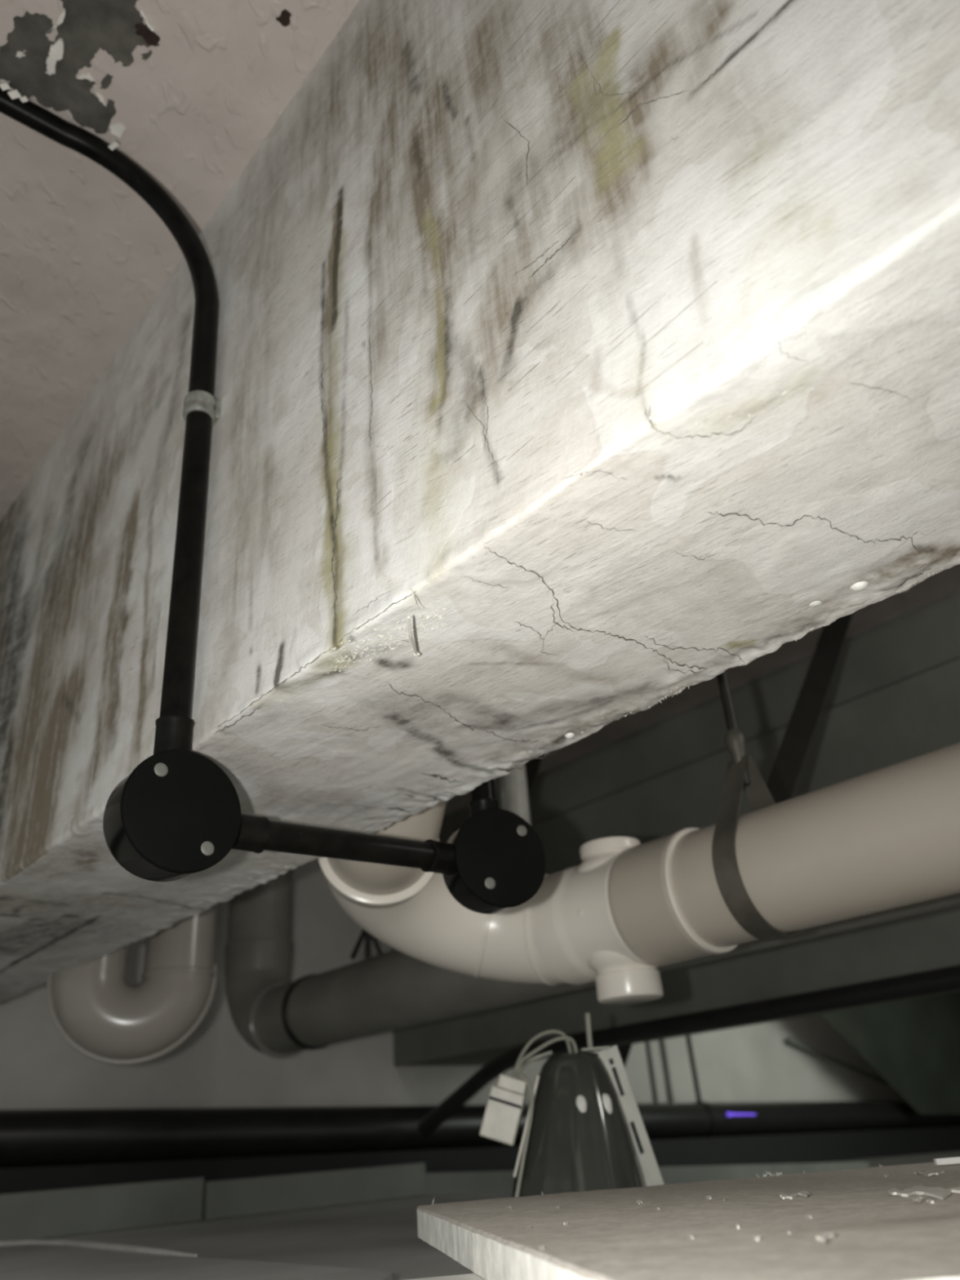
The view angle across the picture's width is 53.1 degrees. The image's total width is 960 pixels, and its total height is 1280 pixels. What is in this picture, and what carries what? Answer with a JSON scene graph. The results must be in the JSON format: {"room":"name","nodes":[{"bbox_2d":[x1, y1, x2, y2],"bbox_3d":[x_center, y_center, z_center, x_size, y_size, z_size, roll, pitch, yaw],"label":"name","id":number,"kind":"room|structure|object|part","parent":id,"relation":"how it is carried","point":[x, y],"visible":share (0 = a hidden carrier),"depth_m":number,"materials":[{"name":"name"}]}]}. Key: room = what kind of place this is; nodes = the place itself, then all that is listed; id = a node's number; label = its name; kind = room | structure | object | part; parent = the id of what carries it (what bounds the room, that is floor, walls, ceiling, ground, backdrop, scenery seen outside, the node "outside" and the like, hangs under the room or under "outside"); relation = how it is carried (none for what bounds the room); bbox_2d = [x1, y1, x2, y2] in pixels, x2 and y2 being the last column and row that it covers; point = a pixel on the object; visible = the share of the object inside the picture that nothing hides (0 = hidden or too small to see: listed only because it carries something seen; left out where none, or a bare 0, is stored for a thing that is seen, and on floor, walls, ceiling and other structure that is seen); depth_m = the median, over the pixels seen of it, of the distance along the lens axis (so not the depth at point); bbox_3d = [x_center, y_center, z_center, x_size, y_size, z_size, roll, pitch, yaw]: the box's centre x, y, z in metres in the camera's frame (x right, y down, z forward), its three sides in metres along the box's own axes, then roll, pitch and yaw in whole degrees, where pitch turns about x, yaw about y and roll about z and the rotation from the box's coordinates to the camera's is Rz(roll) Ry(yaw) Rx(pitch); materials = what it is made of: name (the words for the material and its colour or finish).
{"room":"basement","nodes":[
{"label":"basement","id":0,"kind":"room"},
{"bbox_2d":[0,0,959,816],"bbox_3d":[1.060,-0.016,1.999,6.400,0.104,3.600,19,-36,-37],"label":"ceiling","id":1,"kind":"structure","parent":0,"point":[189,91],"depth_m":0.89,"materials":[{"name":"paint"}]},
{"bbox_2d":[350,928,383,959],"bbox_3d":[-0.224,0.371,1.893,0.078,0.503,0.012,19,-36,-37],"label":"hanger","id":2,"kind":"object","parent":1,"relation":"hanging from","point":[368,937],"visible":0.3,"depth_m":1.78,"materials":[{"name":"metal"}]},
{"bbox_3d":[-0.224,0.370,1.894,0.012,0.501,0.012,19,-36,-37],"label":"rod","id":3,"kind":"part","parent":2,"relation":"part of","materials":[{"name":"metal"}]},
{"bbox_2d":[224,869,959,1058],"bbox_3d":[0.473,0.011,1.172,0.146,0.640,3.093,19,-36,-37],"label":"pipe","id":4,"kind":"object","parent":2,"relation":"hanging from","point":[278,1017],"visible":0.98,"depth_m":1.73,"materials":[{"name":"grey plastic"}]},
{"bbox_2d":[471,778,495,800],"bbox_3d":[-0.017,-0.114,0.924,0.020,0.578,0.020,19,-36,-37],"label":"conduit","id":5,"kind":"object","parent":1,"relation":"hanging from","point":[486,789],"visible":0.17,"depth_m":0.79,"materials":[{"name":"black plastic"}]},
{"bbox_2d":[421,798,546,914],"bbox_3d":[-0.002,0.170,0.762,0.101,0.091,0.044,9,-31,-25],"label":"junction box","id":6,"kind":"object","parent":5,"relation":"attached to","point":[495,862],"visible":0.99,"depth_m":0.74,"materials":[{"name":"metal"}]},
{"bbox_3d":[0.016,0.170,0.750,0.078,0.078,0.006,8,-30,-23],"label":"lid","id":7,"kind":"part","parent":6,"relation":"part of","materials":[{"name":"black plastic"}]},
{"bbox_2d":[499,764,530,825],"bbox_3d":[0.053,0.202,1.619,0.044,0.501,0.044,19,-36,-37],"label":"vent pipe","id":8,"kind":"object","parent":1,"relation":"hanging from","point":[513,788],"visible":0.02,"depth_m":1.57,"materials":[{"name":"grey plastic"}]},
{"bbox_2d":[524,754,543,800],"bbox_3d":[0.107,0.209,1.824,0.035,0.343,0.348,-13,-29,16],"label":"strut","id":9,"kind":"object","parent":1,"relation":"attached to","point":[531,767],"visible":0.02,"depth_m":1.72,"materials":[{"name":"metal"}]},
{"bbox_2d":[685,1035,719,1137],"bbox_3d":[0.683,1.211,3.249,0.044,0.849,0.107,19,-36,-37],"label":"clamp","id":10,"kind":"object","parent":1,"relation":"hanging from","point":[715,1122],"visible":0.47,"depth_m":3.11,"materials":[{"name":"metal"}]},
{"bbox_2d":[0,1100,959,1168],"bbox_3d":[0.115,1.320,2.613,6.182,0.244,0.100,19,-36,-37],"label":"drain pipe","id":11,"kind":"object","parent":10,"relation":"hanging from","point":[29,1138],"visible":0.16,"depth_m":2.17,"materials":[{"name":"black plastic"}]},
{"bbox_2d":[726,1111,755,1116],"bbox_3d":[0.855,1.548,3.137,0.149,0.015,0.014,19,-36,-37],"label":"indicator light","id":12,"kind":"object","parent":11,"relation":"attached to","point":[729,1114],"visible":1,"depth_m":3.12,"materials":[{"name":"blue"}]},
{"bbox_3d":[0.676,1.165,3.271,0.036,0.745,0.015,19,-36,-37],"label":"rod","id":13,"kind":"part","parent":10,"relation":"part of","materials":[{"name":"metal"}]},
{"bbox_2d":[711,671,804,941],"bbox_3d":[0.240,-0.033,1.012,0.116,0.677,0.024,19,-36,-37],"label":"hanger","id":14,"kind":"object","parent":1,"relation":"hanging from","point":[742,773],"visible":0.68,"depth_m":0.88,"materials":[{"name":"metal"}]},
{"bbox_2d":[317,742,959,1004],"bbox_3d":[0.531,-0.282,0.556,0.365,0.704,1.989,19,-36,-37],"label":"pipe","id":15,"kind":"object","parent":14,"relation":"hanging from","point":[887,837],"visible":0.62,"depth_m":0.89,"materials":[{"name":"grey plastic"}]},
{"bbox_2d":[317,837,439,908],"bbox_3d":[-0.104,0.212,0.977,0.124,0.123,0.044,2,-29,-12],"label":"socket","id":16,"kind":"object","parent":15,"relation":"attached to","point":[353,884],"depth_m":0.93,"materials":[{"name":"grey plastic"}]},
{"bbox_2d":[607,830,719,966],"bbox_3d":[0.194,0.254,0.947,0.120,0.120,0.077,19,-36,-37],"label":"socket","id":17,"kind":"object","parent":15,"relation":"attached to","point":[651,921],"depth_m":0.91,"materials":[{"name":"beige plastic"}]},
{"bbox_3d":[0.235,-0.096,1.046,0.010,0.534,0.010,19,-36,-37],"label":"rod","id":18,"kind":"part","parent":14,"relation":"part of","materials":[{"name":"metal"}]},
{"bbox_2d":[766,613,852,803],"bbox_3d":[0.507,0.065,1.446,0.393,0.499,0.037,14,-33,-31],"label":"strut","id":19,"kind":"object","parent":1,"relation":"hanging from","point":[781,784],"visible":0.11,"depth_m":1.38,"materials":[{"name":"metal"}]},
{"bbox_2d":[0,858,959,1168],"bbox_3d":[0.038,1.594,2.592,6.200,2.200,0.130,19,-36,-37],"label":"wall","id":20,"kind":"structure","parent":0,"point":[214,1067],"depth_m":2.48,"materials":[{"name":"grey paint"}]},
{"bbox_2d":[102,715,271,881],"bbox_3d":[-0.185,0.103,0.621,0.107,0.107,0.042,19,-36,-37],"label":"junction box","id":21,"kind":"object","parent":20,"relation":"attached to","point":[177,815],"visible":1,"depth_m":0.59,"materials":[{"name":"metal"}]},
{"bbox_3d":[-0.184,0.106,0.595,0.078,0.078,0.006,19,-36,-37],"label":"lid","id":22,"kind":"part","parent":21,"relation":"part of","materials":[{"name":"black plastic"}]},
{"bbox_2d":[264,820,435,869],"bbox_3d":[-0.096,0.147,0.689,0.168,0.022,0.020,18,-35,-36],"label":"conduit","id":23,"kind":"object","parent":21,"relation":"attached to","point":[287,837],"visible":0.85,"depth_m":0.68,"materials":[{"name":"black plastic"}]},
{"bbox_2d":[182,390,221,426],"bbox_3d":[-0.225,-0.185,0.770,0.026,0.020,0.026,19,-36,-37],"label":"clip","id":24,"kind":"object","parent":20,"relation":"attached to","point":[196,400],"visible":0.8,"depth_m":0.76,"materials":[{"name":"metal"}]},
{"bbox_2d":[0,82,218,719],"bbox_3d":[-0.521,-0.258,0.577,0.743,0.573,0.048,16,-34,-33],"label":"conduit","id":25,"kind":"object","parent":24,"relation":"attached to","point":[182,627],"visible":0.99,"depth_m":0.78,"materials":[{"name":"black plastic"}]},
{"bbox_3d":[-0.216,-0.182,0.777,0.004,0.018,0.020,19,-36,-37],"label":"plate","id":26,"kind":"part","parent":24,"relation":"part of","materials":[{"name":"metal"}]},
{"bbox_2d":[0,1126,959,1194],"bbox_3d":[0.136,1.395,2.554,6.180,0.228,0.195,19,-36,-37],"label":"pipe","id":27,"kind":"object","parent":20,"relation":"attached to","point":[820,1147],"visible":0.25,"depth_m":2.35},
{"bbox_2d":[425,1161,869,1195],"bbox_3d":[0.588,1.570,2.708,1.935,0.245,0.045,19,-36,-37],"label":"trunking","id":28,"kind":"object","parent":27,"relation":"attached to","point":[493,1181],"visible":0.24,"depth_m":2.68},
{"bbox_2d":[0,0,959,1003],"bbox_3d":[-0.123,-0.152,0.833,0.242,0.590,3.321,19,-36,-37],"label":"beam","id":29,"kind":"structure","parent":20,"relation":"attached to","point":[580,365],"depth_m":0.53,"materials":[{"name":"white paint"}]},
{"bbox_2d":[46,903,217,1064],"bbox_3d":[-0.499,0.265,1.449,0.223,0.691,0.100,6,-30,-19],"label":"trap","id":30,"kind":"object","parent":29,"relation":"hanging from","point":[105,1018],"visible":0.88,"depth_m":1.29,"materials":[{"name":"beige plastic"}]},
{"bbox_3d":[-0.447,0.222,1.493,0.100,0.581,0.100,19,-36,-37],"label":"outlet leg","id":31,"kind":"part","parent":30,"relation":"part of","materials":[{"name":"beige plastic"}]},
{"bbox_2d":[617,1043,632,1066],"bbox_3d":[0.299,0.993,2.181,0.046,0.430,0.763,1,-28,-10],"label":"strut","id":32,"kind":"object","parent":20,"relation":"attached to","point":[624,1050],"visible":0.02,"depth_m":2.11,"materials":[{"name":"metal"}]},
{"bbox_2d":[391,589,959,1066],"bbox_3d":[0.979,0.238,1.710,0.380,0.630,3.330,19,-36,-37],"label":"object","id":33,"kind":"structure","parent":20,"relation":"attached to","point":[892,697],"depth_m":1.92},
{"bbox_2d":[417,964,959,1137],"bbox_3d":[0.888,0.498,1.322,0.077,0.172,3.130,19,-36,-37],"label":"pipe","id":34,"kind":"object","parent":20,"relation":"hanging from","point":[944,980],"visible":0.84,"depth_m":1.78,"materials":[{"name":"black plastic"}]},
{"bbox_2d":[786,1037,890,1086],"bbox_3d":[1.686,1.810,3.939,1.281,0.333,0.020,17,-34,-34],"label":"cable","id":35,"kind":"object","parent":20,"relation":"attached to","point":[788,1040],"visible":0.51,"depth_m":3.76,"materials":[{"name":"black plastic"}]},
{"bbox_3d":[1.212,1.900,0.987,7.400,0.100,4.600,19,-36,-37],"label":"floor","id":36,"kind":"structure","parent":0,"visible":0},
{"bbox_2d":[44,1192,512,1279],"bbox_3d":[-0.182,1.322,1.041,1.360,1.165,1.290,19,-36,-37],"label":"workbench","id":37,"kind":"object","parent":36,"relation":"on","point":[382,1235],"visible":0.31,"depth_m":1.26,"materials":[{"name":"grey wood"}]},
{"bbox_2d":[0,1177,204,1240],"bbox_3d":[-0.836,0.956,1.579,0.810,0.072,0.020,19,-36,-37],"label":"plank","id":38,"kind":"object","parent":37,"relation":"on","point":[63,1212],"visible":1,"depth_m":1.70,"materials":[{"name":"grey wood"}]},
{"bbox_2d":[0,1239,391,1279],"bbox_3d":[-0.454,0.627,0.955,0.258,0.017,1.103,15,-34,-33],"label":"tray","id":39,"kind":"object","parent":37,"relation":"on","point":[30,1259],"visible":1,"depth_m":0.87,"materials":[{"name":"grey metal"}]},
{"bbox_2d":[201,1162,426,1220],"bbox_3d":[-0.324,1.131,1.978,0.525,0.064,0.020,19,-36,-37],"label":"plank","id":40,"kind":"object","parent":37,"relation":"on","point":[243,1197],"visible":1,"depth_m":1.95,"materials":[{"name":"grey wood"}]},
{"bbox_2d":[405,1273,484,1279],"bbox_3d":[0.340,0.720,0.017,0.740,1.198,0.426,-2,-28,-5],"label":"base cabinet","id":41,"kind":"object","parent":36,"relation":"on","point":[470,1276],"visible":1,"depth_m":0.45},
{"bbox_2d":[416,1161,959,1279],"bbox_3d":[0.397,0.273,0.487,0.863,0.022,0.561,-2,-28,-4],"label":"board","id":42,"kind":"object","parent":41,"relation":"on","point":[896,1222],"visible":0.99,"depth_m":0.39,"materials":[{"name":"paint"}]},
{"bbox_2d":[479,1013,664,1197],"bbox_3d":[0.086,0.498,0.990,0.172,0.208,0.151,19,-36,-37],"label":"recessed light","id":43,"kind":"object","parent":42,"relation":"on","point":[584,1130],"visible":0.76,"depth_m":0.96,"materials":[{"name":"grey metal"}]},
{"bbox_3d":[0.048,0.492,0.973,0.035,0.090,0.024,-6,-28,2],"label":"plate","id":44,"kind":"part","parent":43,"relation":"part of","materials":[{"name":"white metal"}]},
{"bbox_2d":[933,1156,959,1164],"bbox_3d":[0.336,0.361,0.666,0.039,0.004,0.006,-6,-28,2],"label":"batten","id":45,"kind":"object","parent":42,"relation":"on","point":[954,1160],"visible":1,"depth_m":0.66,"materials":[{"name":"white wood"}]},
{"bbox_3d":[3.523,1.745,3.401,0.120,2.200,3.400,19,-36,-37],"label":"wall","id":46,"kind":"structure","parent":0,"visible":0},
{"bbox_2d":[818,991,959,1114],"bbox_3d":[2.537,1.889,4.517,3.727,0.693,0.083,19,-36,-37],"label":"sheet","id":47,"kind":"object","parent":46,"relation":"attached to","point":[913,1045],"visible":0.74,"depth_m":3.87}
]}

